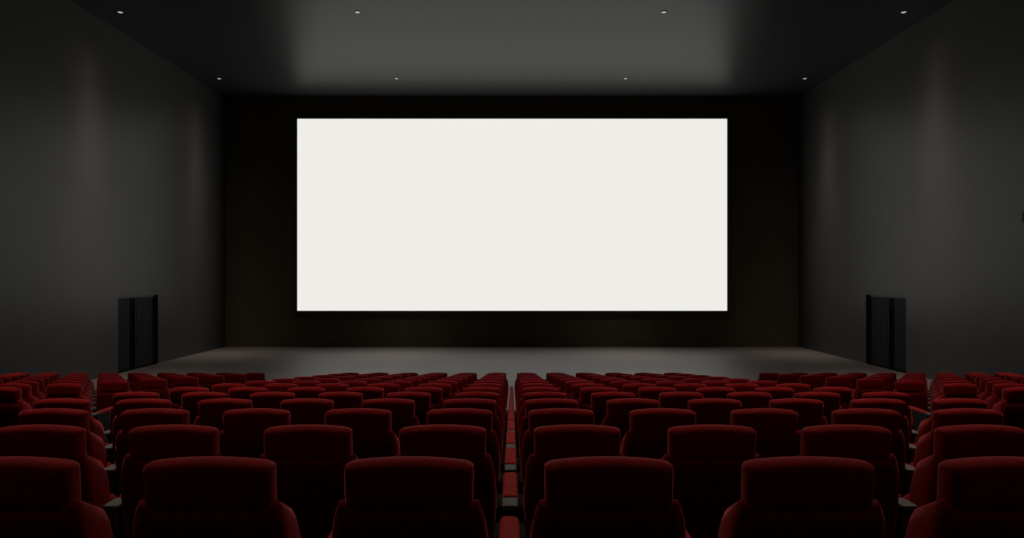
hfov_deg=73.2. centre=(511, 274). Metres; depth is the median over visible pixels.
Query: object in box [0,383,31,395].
cushion
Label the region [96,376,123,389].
chair
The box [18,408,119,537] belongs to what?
chair
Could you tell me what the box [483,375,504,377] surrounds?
cushion
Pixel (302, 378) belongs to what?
chair
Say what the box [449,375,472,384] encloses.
chair
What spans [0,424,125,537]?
chair
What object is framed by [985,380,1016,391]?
cushion
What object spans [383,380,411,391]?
chair
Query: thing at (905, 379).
cushion
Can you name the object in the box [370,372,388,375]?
chair
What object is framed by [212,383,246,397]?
chair
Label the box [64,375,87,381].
cushion
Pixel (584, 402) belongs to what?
chair
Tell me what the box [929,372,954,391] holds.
chair
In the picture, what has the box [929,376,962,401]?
chair
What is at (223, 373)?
chair
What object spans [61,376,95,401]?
chair
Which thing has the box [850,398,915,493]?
chair
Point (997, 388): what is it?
cushion
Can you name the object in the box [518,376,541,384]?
cushion
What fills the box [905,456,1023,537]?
chair
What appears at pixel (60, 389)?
cushion
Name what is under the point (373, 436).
chair
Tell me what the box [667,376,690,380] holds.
chair
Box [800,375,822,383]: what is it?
cushion
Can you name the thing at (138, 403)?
cushion
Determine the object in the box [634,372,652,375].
chair
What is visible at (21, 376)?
chair
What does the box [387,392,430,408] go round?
cushion
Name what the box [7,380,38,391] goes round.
cushion
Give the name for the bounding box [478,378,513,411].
chair
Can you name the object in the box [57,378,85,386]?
cushion
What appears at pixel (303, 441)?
cushion
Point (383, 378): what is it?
chair
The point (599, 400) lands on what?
cushion
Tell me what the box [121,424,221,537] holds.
chair
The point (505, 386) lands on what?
chair
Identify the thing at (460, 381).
chair
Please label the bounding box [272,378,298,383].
chair
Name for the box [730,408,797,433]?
cushion
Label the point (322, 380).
chair
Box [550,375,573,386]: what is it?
chair
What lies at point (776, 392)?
chair
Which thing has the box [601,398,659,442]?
chair
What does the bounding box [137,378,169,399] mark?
chair
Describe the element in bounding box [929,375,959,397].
chair
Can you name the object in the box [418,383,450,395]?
cushion
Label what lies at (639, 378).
chair
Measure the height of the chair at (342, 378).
0.880 m
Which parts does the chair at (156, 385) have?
backrest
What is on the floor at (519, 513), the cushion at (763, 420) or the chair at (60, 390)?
the chair at (60, 390)
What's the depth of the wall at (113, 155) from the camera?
19.05 m
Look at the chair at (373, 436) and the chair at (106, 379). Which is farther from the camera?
the chair at (106, 379)
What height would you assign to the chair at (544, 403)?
0.880 m
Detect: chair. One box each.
[0,375,18,380]
[0,376,11,383]
[0,383,38,408]
[0,387,31,427]
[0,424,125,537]
[0,456,112,537]
[4,374,24,378]
[7,380,44,399]
[10,372,29,376]
[16,378,46,395]
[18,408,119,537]
[23,376,48,388]
[30,375,52,384]
[34,398,114,494]
[36,374,56,381]
[40,372,59,379]
[45,383,111,443]
[52,380,95,412]
[57,378,95,406]
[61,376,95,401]
[64,375,95,397]
[67,374,95,394]
[69,372,95,391]
[96,375,121,387]
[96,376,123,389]
[96,378,130,392]
[96,380,130,428]
[104,392,159,463]
[112,398,171,462]
[115,408,189,494]
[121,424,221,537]
[126,372,146,381]
[129,374,150,389]
[131,375,155,391]
[132,456,331,537]
[134,376,159,391]
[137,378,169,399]
[157,372,176,378]
[162,374,182,378]
[167,375,188,388]
[169,387,208,408]
[171,376,200,388]
[179,392,226,424]
[186,372,205,376]
[193,374,213,384]
[194,398,252,433]
[200,375,224,391]
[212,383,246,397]
[216,372,234,379]
[219,408,290,457]
[224,374,246,383]
[228,387,266,399]
[245,380,275,387]
[246,372,266,380]
[250,392,294,408]
[259,424,357,537]
[264,383,297,391]
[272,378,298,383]
[280,398,333,424]
[287,387,325,398]
[291,380,320,386]
[294,376,317,380]
[312,375,333,378]
[313,378,339,383]
[315,383,348,391]
[318,392,362,408]
[325,408,399,458]
[328,374,347,376]
[332,376,355,380]
[332,456,519,537]
[337,380,366,387]
[341,372,358,374]
[346,387,383,400]
[348,375,368,378]
[355,378,380,384]
[359,374,378,376]
[362,398,419,439]
[366,383,399,397]
[369,376,392,382]
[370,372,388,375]
[382,375,402,380]
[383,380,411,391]
[387,392,433,424]
[391,374,410,377]
[395,424,517,537]
[396,378,421,386]
[399,372,417,376]
[404,387,443,409]
[407,376,429,383]
[416,375,436,380]
[418,383,453,400]
[423,374,442,378]
[427,408,516,509]
[428,380,459,398]
[429,372,447,377]
[436,378,463,392]
[444,376,468,387]
[444,398,515,480]
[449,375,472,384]
[454,374,474,383]
[455,392,514,450]
[458,372,477,380]
[463,387,514,441]
[469,383,513,431]
[474,380,513,410]
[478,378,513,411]
[481,376,513,401]
[483,375,513,393]
[486,374,512,390]
[488,372,512,391]
[515,372,535,382]
[515,374,536,385]
[515,375,539,390]
[515,376,541,402]
[516,378,544,396]
[516,380,548,408]
[516,383,552,414]
[517,387,558,428]
[518,392,566,440]
[519,398,577,464]
[521,408,593,489]
[523,424,624,537]
[530,456,690,537]
[545,372,564,381]
[548,374,568,383]
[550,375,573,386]
[553,376,578,387]
[558,378,585,392]
[563,380,593,398]
[569,383,604,401]
[576,372,593,377]
[578,387,617,409]
[580,374,599,378]
[586,375,606,380]
[588,392,634,424]
[593,376,615,383]
[601,378,626,386]
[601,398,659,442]
[605,372,623,376]
[610,380,639,391]
[612,374,631,377]
[620,375,640,380]
[620,408,695,458]
[623,383,655,397]
[630,376,653,382]
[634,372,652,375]
[638,387,676,400]
[642,378,667,384]
[644,374,663,376]
[654,375,674,378]
[656,380,685,387]
[659,392,703,409]
[662,424,760,537]
[664,372,682,374]
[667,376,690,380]
[674,383,706,391]
[675,374,694,376]
[683,378,709,383]
[688,398,741,424]
[689,375,710,378]
[696,387,734,398]
[701,380,731,386]
[705,376,728,380]
[718,456,885,537]
[724,378,750,383]
[725,383,758,391]
[727,392,771,408]
[730,408,800,457]
[747,380,776,387]
[755,387,793,399]
[757,372,777,381]
[769,398,826,430]
[776,383,809,397]
[777,374,799,383]
[789,372,807,379]
[795,392,841,424]
[798,424,917,537]
[799,375,823,391]
[810,374,830,384]
[813,387,852,408]
[818,372,837,376]
[823,376,852,389]
[831,408,914,537]
[835,375,856,389]
[841,374,861,378]
[847,372,866,378]
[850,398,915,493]
[852,378,886,399]
[862,392,917,462]
[864,376,889,391]
[868,375,892,391]
[873,374,894,389]
[877,372,897,381]
[893,378,930,405]
[893,380,930,439]
[900,376,930,401]
[902,375,930,397]
[902,424,1023,537]
[905,374,929,394]
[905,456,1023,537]
[906,372,929,391]
[908,408,1002,493]
[910,383,978,442]
[911,398,986,461]
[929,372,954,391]
[929,374,956,394]
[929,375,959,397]
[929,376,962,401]
[929,378,966,406]
[929,380,971,412]
[964,372,983,379]
[967,374,987,381]
[971,375,993,384]
[975,376,1000,388]
[977,378,1007,395]
[979,380,1016,400]
[985,383,1023,409]
[992,387,1023,428]
[994,372,1013,376]
[999,374,1019,378]
[1005,375,1023,380]
[1012,376,1023,383]
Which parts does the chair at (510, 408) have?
backrest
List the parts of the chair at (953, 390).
armrest, backrest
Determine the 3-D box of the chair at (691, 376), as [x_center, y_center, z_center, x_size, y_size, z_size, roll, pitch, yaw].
[3.341,2.190,12.324,0.575,0.880,0.582,0,0,0]
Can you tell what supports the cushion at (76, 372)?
on the chair at (76, 372)
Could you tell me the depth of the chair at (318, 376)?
12.04 m
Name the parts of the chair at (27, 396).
backrest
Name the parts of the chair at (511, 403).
backrest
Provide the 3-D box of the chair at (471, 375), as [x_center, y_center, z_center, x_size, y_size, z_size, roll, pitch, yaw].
[-0.860,2.310,13.324,0.575,0.880,0.582,0,0,0]
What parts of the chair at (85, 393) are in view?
backrest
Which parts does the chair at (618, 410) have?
backrest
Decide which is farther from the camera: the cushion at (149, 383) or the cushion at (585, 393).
the cushion at (149, 383)
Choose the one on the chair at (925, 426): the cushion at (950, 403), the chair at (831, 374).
the cushion at (950, 403)
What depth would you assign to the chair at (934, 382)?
13.07 m
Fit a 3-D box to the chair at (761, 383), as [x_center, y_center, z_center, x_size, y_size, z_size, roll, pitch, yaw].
[3.341,1.830,9.324,0.575,0.880,0.582,0,0,0]
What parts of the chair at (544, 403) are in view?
backrest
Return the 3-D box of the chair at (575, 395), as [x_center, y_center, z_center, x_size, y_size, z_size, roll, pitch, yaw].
[0.941,1.710,8.324,0.575,0.880,0.582,0,0,0]
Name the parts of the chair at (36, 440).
backrest, armrest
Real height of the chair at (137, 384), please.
0.880 m
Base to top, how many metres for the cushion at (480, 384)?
0.156 m
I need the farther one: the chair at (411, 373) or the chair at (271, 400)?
the chair at (411, 373)
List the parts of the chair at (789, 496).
backrest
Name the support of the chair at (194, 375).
on the floor at (519, 513)
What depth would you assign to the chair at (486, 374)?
13.05 m
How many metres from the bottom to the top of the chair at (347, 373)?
0.880 m
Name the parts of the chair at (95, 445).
backrest, armrest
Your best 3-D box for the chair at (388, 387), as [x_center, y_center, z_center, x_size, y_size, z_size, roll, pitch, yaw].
[-1.460,1.710,8.324,0.575,0.880,0.582,0,0,0]
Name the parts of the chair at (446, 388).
backrest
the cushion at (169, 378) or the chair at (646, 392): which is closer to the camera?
the chair at (646, 392)
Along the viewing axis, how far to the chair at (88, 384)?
12.08 m
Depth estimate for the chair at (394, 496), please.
2.04 m
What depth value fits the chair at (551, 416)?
4.04 m
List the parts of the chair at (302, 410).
backrest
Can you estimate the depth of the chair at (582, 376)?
13.04 m
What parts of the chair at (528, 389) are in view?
backrest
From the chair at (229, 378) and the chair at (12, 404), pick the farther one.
the chair at (229, 378)
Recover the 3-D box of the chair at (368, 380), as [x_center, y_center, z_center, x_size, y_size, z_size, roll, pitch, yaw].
[-2.059,1.950,10.324,0.575,0.880,0.582,0,0,0]
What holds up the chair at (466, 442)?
on the floor at (519, 513)
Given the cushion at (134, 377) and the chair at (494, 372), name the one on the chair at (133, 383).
the cushion at (134, 377)
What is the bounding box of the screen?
[295,116,729,312]
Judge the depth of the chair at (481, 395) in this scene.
6.05 m
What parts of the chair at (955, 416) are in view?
backrest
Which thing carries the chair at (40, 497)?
on the floor at (519, 513)
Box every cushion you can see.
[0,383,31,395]
[0,387,21,401]
[0,424,86,458]
[0,456,81,508]
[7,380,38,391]
[16,378,44,388]
[18,408,89,430]
[34,398,90,415]
[47,383,82,395]
[52,380,83,389]
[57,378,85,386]
[61,376,86,384]
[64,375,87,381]
[69,372,88,378]
[98,375,121,377]
[98,376,123,379]
[98,378,125,382]
[98,380,129,391]
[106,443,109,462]
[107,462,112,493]
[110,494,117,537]
[113,392,159,408]
[116,398,171,418]
[121,408,189,433]
[128,424,219,459]
[130,374,150,381]
[132,375,155,383]
[136,376,159,385]
[139,378,166,388]
[143,456,276,508]
[167,375,188,383]
[170,387,208,401]
[173,376,197,385]
[182,392,226,408]
[198,398,252,418]
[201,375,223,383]
[223,408,290,433]
[264,424,352,459]
[325,408,390,433]
[344,456,473,508]
[362,398,414,418]
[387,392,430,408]
[399,424,485,459]
[404,387,441,401]
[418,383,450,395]
[427,408,492,433]
[428,380,457,391]
[444,398,495,418]
[455,392,498,408]
[463,387,500,400]
[469,383,501,394]
[474,380,502,390]
[478,378,503,387]
[481,376,504,384]
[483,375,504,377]
[518,375,539,377]
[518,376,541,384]
[519,378,544,381]
[519,380,548,388]
[520,383,552,395]
[521,387,558,400]
[523,392,566,407]
[525,398,577,417]
[528,408,593,433]
[534,424,620,459]
[544,456,673,508]
[552,375,573,383]
[560,378,585,388]
[565,380,593,391]
[571,383,604,395]
[580,387,617,401]
[591,392,634,408]
[606,398,659,418]
[630,408,695,433]
[667,424,755,459]
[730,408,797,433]
[741,456,874,508]
[769,398,822,418]
[795,392,839,408]
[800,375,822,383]
[801,424,891,459]
[813,387,852,401]
[826,376,850,385]
[831,408,899,433]
[835,375,856,383]
[850,398,904,418]
[857,378,884,388]
[862,392,908,408]
[864,376,887,385]
[868,375,891,383]
[873,374,893,381]
[894,380,925,391]
[898,378,925,382]
[900,376,925,379]
[902,375,925,377]
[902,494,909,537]
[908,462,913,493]
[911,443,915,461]
[930,398,986,415]
[931,408,1002,430]
[933,424,1023,458]
[935,372,954,378]
[936,375,959,381]
[937,376,962,384]
[937,456,1023,508]
[938,378,966,386]
[940,380,971,389]
[941,383,976,395]
[979,378,1007,388]
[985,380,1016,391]
[992,383,1023,395]
[1002,387,1023,401]
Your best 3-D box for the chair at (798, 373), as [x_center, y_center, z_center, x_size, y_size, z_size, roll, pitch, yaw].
[5.889,2.430,14.324,0.575,0.880,0.582,0,0,0]
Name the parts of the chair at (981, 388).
backrest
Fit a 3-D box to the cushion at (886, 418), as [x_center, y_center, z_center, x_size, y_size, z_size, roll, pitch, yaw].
[2.091,0.868,4.084,0.387,0.156,0.103,0,0,0]
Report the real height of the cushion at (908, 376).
0.156 m
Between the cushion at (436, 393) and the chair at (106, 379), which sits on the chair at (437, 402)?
the cushion at (436, 393)
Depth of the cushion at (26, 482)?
2.04 m
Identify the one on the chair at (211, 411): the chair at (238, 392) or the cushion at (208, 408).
the cushion at (208, 408)
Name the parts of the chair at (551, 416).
backrest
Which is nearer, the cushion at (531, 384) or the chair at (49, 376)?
the cushion at (531, 384)
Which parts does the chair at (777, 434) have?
backrest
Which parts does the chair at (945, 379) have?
backrest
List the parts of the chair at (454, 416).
backrest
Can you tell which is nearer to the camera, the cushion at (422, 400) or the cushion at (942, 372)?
the cushion at (422, 400)
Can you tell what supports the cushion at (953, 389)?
on the chair at (953, 390)
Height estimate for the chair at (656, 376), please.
0.880 m
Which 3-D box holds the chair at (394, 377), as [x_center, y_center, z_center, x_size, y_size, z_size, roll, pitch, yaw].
[-2.059,2.190,12.324,0.575,0.880,0.582,0,0,0]
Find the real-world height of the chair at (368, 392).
0.880 m
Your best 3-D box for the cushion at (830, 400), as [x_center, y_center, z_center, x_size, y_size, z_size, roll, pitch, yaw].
[2.691,1.108,6.084,0.387,0.156,0.103,0,0,0]
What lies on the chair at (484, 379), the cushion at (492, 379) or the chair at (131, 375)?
the cushion at (492, 379)
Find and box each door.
[118,295,154,371]
[869,295,905,371]
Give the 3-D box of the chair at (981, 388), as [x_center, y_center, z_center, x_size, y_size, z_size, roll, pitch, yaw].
[7.090,1.950,10.324,0.575,0.880,0.582,0,0,0]
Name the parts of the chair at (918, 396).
backrest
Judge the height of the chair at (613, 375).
0.880 m
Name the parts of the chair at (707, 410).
backrest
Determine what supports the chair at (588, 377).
on the floor at (519, 513)
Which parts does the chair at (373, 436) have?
backrest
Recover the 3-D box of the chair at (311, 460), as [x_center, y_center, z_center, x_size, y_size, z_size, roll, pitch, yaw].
[-0.860,1.110,3.324,0.575,0.880,0.582,0,0,0]
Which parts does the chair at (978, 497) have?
backrest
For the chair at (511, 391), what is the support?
on the floor at (519, 513)
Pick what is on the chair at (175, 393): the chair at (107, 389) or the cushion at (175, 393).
the cushion at (175, 393)
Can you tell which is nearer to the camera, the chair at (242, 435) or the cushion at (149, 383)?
the chair at (242, 435)
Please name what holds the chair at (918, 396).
on the floor at (519, 513)
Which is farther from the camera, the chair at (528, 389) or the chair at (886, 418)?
the chair at (528, 389)
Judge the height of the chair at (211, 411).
0.880 m
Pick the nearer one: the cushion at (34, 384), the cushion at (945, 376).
the cushion at (34, 384)
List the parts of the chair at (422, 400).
backrest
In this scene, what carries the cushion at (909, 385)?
on the chair at (918, 396)
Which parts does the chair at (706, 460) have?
backrest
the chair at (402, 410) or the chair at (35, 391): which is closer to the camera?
the chair at (402, 410)
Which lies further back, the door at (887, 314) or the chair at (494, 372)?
the door at (887, 314)
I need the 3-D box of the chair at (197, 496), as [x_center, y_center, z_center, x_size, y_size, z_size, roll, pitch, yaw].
[-0.860,0.990,2.324,0.575,0.880,0.582,0,0,0]
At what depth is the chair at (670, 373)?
14.04 m
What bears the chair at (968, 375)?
on the floor at (519, 513)
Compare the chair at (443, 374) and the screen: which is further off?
the screen
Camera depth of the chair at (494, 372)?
14.06 m
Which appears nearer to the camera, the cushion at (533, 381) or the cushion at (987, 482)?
the cushion at (987, 482)
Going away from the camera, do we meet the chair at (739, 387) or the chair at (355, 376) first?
the chair at (739, 387)
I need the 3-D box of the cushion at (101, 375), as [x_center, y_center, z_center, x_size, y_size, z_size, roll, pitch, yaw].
[-7.040,1.828,12.084,0.387,0.156,0.103,0,0,0]
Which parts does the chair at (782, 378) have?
backrest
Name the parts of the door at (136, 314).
vision panel, pull handle, pull handle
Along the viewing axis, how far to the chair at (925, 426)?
5.05 m
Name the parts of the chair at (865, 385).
backrest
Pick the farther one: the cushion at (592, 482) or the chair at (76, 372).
the chair at (76, 372)
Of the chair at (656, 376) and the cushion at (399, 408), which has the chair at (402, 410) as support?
the cushion at (399, 408)
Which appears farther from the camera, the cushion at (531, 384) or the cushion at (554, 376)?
the cushion at (554, 376)
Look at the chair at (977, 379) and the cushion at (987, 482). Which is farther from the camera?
the chair at (977, 379)
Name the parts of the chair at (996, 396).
backrest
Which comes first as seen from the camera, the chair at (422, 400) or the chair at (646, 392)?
the chair at (422, 400)
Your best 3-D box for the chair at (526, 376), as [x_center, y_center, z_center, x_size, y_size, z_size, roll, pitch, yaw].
[0.341,2.070,11.324,0.575,0.880,0.582,0,0,0]
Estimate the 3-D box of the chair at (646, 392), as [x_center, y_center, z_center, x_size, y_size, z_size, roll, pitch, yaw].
[1.540,1.590,7.324,0.575,0.880,0.582,0,0,0]
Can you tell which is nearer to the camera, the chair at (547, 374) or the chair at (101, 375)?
the chair at (101, 375)
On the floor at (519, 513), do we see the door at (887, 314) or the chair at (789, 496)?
the chair at (789, 496)
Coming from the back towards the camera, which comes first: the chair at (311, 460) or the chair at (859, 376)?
the chair at (859, 376)
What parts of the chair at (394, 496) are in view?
backrest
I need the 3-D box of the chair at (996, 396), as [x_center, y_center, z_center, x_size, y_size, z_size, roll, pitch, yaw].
[5.889,1.710,8.324,0.575,0.880,0.582,0,0,0]
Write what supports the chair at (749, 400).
on the floor at (519, 513)
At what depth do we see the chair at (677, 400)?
6.04 m
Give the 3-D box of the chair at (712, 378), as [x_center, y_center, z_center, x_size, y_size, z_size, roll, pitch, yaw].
[3.341,2.070,11.324,0.575,0.880,0.582,0,0,0]
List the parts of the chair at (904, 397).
backrest, armrest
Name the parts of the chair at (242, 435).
backrest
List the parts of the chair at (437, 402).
backrest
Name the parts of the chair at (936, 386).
backrest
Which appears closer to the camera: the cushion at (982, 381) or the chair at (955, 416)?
the chair at (955, 416)
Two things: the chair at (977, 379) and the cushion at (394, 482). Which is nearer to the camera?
the cushion at (394, 482)
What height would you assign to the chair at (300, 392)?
0.880 m
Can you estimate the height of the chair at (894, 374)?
0.880 m
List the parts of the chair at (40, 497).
backrest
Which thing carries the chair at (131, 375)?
on the floor at (519, 513)
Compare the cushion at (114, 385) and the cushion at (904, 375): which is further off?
the cushion at (904, 375)
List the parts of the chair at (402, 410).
backrest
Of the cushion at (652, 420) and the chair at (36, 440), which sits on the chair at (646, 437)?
the cushion at (652, 420)
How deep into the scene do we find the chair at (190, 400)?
6.04 m
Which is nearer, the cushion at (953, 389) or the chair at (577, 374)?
the cushion at (953, 389)
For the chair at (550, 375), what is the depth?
13.04 m
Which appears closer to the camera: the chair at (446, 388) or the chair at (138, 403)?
the chair at (138, 403)
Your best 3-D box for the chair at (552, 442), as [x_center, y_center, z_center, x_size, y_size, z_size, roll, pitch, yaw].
[0.341,1.110,3.324,0.575,0.880,0.582,0,0,0]
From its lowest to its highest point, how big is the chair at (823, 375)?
0.880 m
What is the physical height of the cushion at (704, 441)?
0.156 m
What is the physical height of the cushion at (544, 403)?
0.156 m
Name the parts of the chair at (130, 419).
backrest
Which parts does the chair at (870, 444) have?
backrest, armrest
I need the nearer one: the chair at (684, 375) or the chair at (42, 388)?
the chair at (42, 388)
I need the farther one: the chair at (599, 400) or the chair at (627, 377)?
the chair at (627, 377)
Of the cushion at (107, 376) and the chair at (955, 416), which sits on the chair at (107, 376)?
the cushion at (107, 376)
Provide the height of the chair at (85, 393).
0.880 m
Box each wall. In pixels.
[0,0,225,379]
[226,97,797,345]
[798,0,1023,379]
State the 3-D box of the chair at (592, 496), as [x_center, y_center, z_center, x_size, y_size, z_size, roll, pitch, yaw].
[0.341,0.990,2.324,0.575,0.880,0.582,0,0,0]
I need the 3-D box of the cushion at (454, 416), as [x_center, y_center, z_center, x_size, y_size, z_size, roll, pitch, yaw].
[-0.309,0.868,4.084,0.387,0.156,0.103,0,0,0]
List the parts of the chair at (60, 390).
backrest, armrest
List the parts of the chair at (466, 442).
backrest, armrest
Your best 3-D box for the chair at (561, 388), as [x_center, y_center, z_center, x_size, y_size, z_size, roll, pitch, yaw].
[0.941,1.950,10.324,0.575,0.880,0.582,0,0,0]
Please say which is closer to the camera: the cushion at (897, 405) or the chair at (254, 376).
the cushion at (897, 405)
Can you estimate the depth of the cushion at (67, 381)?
9.05 m
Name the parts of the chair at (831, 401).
backrest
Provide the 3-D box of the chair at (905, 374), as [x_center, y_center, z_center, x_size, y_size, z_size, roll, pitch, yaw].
[7.689,2.310,13.324,0.575,0.880,0.582,0,0,0]
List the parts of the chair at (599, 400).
backrest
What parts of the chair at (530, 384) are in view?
backrest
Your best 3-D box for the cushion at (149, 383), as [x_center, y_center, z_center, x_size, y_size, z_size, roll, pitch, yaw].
[-5.240,1.588,10.084,0.387,0.156,0.103,0,0,0]
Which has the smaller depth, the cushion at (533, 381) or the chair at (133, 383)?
the cushion at (533, 381)
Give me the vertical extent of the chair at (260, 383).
0.880 m
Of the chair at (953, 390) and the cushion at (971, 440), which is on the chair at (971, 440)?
the cushion at (971, 440)
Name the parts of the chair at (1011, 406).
backrest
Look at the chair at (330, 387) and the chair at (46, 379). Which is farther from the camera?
the chair at (46, 379)
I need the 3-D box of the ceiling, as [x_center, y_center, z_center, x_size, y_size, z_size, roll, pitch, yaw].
[0.000,-7.300,11.850,23.700,0.300,32.300,0,0,0]
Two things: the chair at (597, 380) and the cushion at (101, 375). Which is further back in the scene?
the cushion at (101, 375)
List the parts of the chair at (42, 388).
backrest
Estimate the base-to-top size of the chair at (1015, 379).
0.880 m
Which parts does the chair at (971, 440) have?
backrest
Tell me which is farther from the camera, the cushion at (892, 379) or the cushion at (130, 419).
the cushion at (892, 379)
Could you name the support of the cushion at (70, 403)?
on the chair at (95, 426)
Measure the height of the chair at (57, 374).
0.880 m
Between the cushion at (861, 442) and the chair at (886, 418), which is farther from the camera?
the chair at (886, 418)
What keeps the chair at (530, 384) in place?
on the floor at (519, 513)
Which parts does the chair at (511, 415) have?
backrest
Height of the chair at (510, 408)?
0.880 m
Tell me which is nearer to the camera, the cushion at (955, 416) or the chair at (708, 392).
the cushion at (955, 416)
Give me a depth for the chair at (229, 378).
13.04 m
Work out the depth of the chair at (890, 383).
12.05 m
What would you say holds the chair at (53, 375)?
on the floor at (519, 513)
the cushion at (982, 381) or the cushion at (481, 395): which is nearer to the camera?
the cushion at (481, 395)
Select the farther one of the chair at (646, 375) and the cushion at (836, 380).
the chair at (646, 375)
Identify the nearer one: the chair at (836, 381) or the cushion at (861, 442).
the cushion at (861, 442)
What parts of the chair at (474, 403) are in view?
backrest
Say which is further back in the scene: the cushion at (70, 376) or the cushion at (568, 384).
the cushion at (70, 376)
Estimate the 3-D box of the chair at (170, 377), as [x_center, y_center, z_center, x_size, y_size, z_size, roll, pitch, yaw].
[-5.790,2.190,12.324,0.575,0.880,0.582,0,0,0]
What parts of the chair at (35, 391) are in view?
backrest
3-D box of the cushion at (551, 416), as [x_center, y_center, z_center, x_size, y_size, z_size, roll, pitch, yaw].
[0.291,0.868,4.084,0.387,0.156,0.103,0,0,0]
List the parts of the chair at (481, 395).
backrest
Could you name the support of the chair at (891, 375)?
on the floor at (519, 513)
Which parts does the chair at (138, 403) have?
backrest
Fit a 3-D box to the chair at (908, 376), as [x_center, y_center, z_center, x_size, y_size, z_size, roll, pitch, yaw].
[6.489,2.070,11.324,0.575,0.880,0.582,0,0,0]
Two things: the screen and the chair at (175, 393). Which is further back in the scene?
the screen
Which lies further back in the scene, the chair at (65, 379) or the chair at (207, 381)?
the chair at (207, 381)
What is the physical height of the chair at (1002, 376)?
0.880 m
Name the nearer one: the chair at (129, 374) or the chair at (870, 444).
the chair at (870, 444)
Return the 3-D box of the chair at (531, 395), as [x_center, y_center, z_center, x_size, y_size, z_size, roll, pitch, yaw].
[0.341,1.470,6.324,0.575,0.880,0.582,0,0,0]
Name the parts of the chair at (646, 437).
backrest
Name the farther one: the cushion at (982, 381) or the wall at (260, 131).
the wall at (260, 131)
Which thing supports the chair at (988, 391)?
on the floor at (519, 513)
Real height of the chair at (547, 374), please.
0.880 m
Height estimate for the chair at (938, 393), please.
0.880 m
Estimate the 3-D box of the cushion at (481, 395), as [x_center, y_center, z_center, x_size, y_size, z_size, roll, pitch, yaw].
[-0.309,1.108,6.084,0.387,0.156,0.103,0,0,0]
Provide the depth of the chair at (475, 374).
14.04 m
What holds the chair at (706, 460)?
on the floor at (519, 513)
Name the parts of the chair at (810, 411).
backrest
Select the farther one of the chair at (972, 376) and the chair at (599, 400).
the chair at (972, 376)
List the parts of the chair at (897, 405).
backrest, armrest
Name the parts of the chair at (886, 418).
backrest, armrest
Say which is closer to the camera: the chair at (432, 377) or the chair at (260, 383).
the chair at (260, 383)
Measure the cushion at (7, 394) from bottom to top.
0.156 m
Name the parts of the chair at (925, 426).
backrest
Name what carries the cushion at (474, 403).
on the chair at (474, 403)
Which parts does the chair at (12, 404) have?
backrest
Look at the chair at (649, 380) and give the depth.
10.04 m
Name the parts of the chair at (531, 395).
backrest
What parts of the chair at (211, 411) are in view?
backrest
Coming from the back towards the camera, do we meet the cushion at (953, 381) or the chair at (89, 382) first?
the chair at (89, 382)
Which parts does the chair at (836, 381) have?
backrest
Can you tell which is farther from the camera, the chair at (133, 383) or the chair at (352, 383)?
the chair at (133, 383)
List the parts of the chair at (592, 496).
backrest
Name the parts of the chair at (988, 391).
backrest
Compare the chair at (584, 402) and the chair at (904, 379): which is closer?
the chair at (584, 402)
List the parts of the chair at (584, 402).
backrest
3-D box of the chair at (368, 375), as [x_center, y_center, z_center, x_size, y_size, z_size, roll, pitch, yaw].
[-2.659,2.310,13.324,0.575,0.880,0.582,0,0,0]
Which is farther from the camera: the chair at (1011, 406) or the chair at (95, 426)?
the chair at (1011, 406)
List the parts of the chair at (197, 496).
backrest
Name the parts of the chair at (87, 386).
backrest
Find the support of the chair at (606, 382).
on the floor at (519, 513)
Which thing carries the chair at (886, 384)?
on the floor at (519, 513)
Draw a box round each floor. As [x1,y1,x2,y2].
[91,346,932,409]
[109,410,914,537]
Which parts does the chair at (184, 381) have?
backrest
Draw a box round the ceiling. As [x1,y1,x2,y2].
[70,0,953,96]
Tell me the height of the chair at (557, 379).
0.880 m
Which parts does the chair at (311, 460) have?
backrest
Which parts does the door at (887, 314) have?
pull handle, pull handle, vision panel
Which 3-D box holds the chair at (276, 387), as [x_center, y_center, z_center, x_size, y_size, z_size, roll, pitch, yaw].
[-2.659,1.710,8.324,0.575,0.880,0.582,0,0,0]
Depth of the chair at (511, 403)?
9.05 m
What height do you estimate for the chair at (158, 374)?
0.880 m
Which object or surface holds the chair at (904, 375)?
on the floor at (519, 513)
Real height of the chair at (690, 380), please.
0.880 m
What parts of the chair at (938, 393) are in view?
backrest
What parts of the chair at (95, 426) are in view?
backrest, armrest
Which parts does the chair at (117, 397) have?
armrest, backrest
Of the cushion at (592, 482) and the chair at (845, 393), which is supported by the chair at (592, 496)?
the cushion at (592, 482)
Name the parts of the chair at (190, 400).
backrest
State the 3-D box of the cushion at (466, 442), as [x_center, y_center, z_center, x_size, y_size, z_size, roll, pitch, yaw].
[-0.309,0.748,3.084,0.387,0.156,0.103,0,0,0]
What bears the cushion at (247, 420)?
on the chair at (242, 435)
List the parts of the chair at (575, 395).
backrest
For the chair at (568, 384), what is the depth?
9.04 m
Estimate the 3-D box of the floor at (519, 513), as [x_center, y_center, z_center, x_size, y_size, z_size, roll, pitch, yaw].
[0.000,2.120,5.325,23.000,2.100,18.650,0,0,0]
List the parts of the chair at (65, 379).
backrest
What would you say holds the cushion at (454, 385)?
on the chair at (454, 385)
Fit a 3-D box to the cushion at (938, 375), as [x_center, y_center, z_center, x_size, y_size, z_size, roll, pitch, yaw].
[7.640,1.828,12.084,0.387,0.156,0.103,0,0,0]
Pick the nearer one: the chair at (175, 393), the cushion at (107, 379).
the chair at (175, 393)

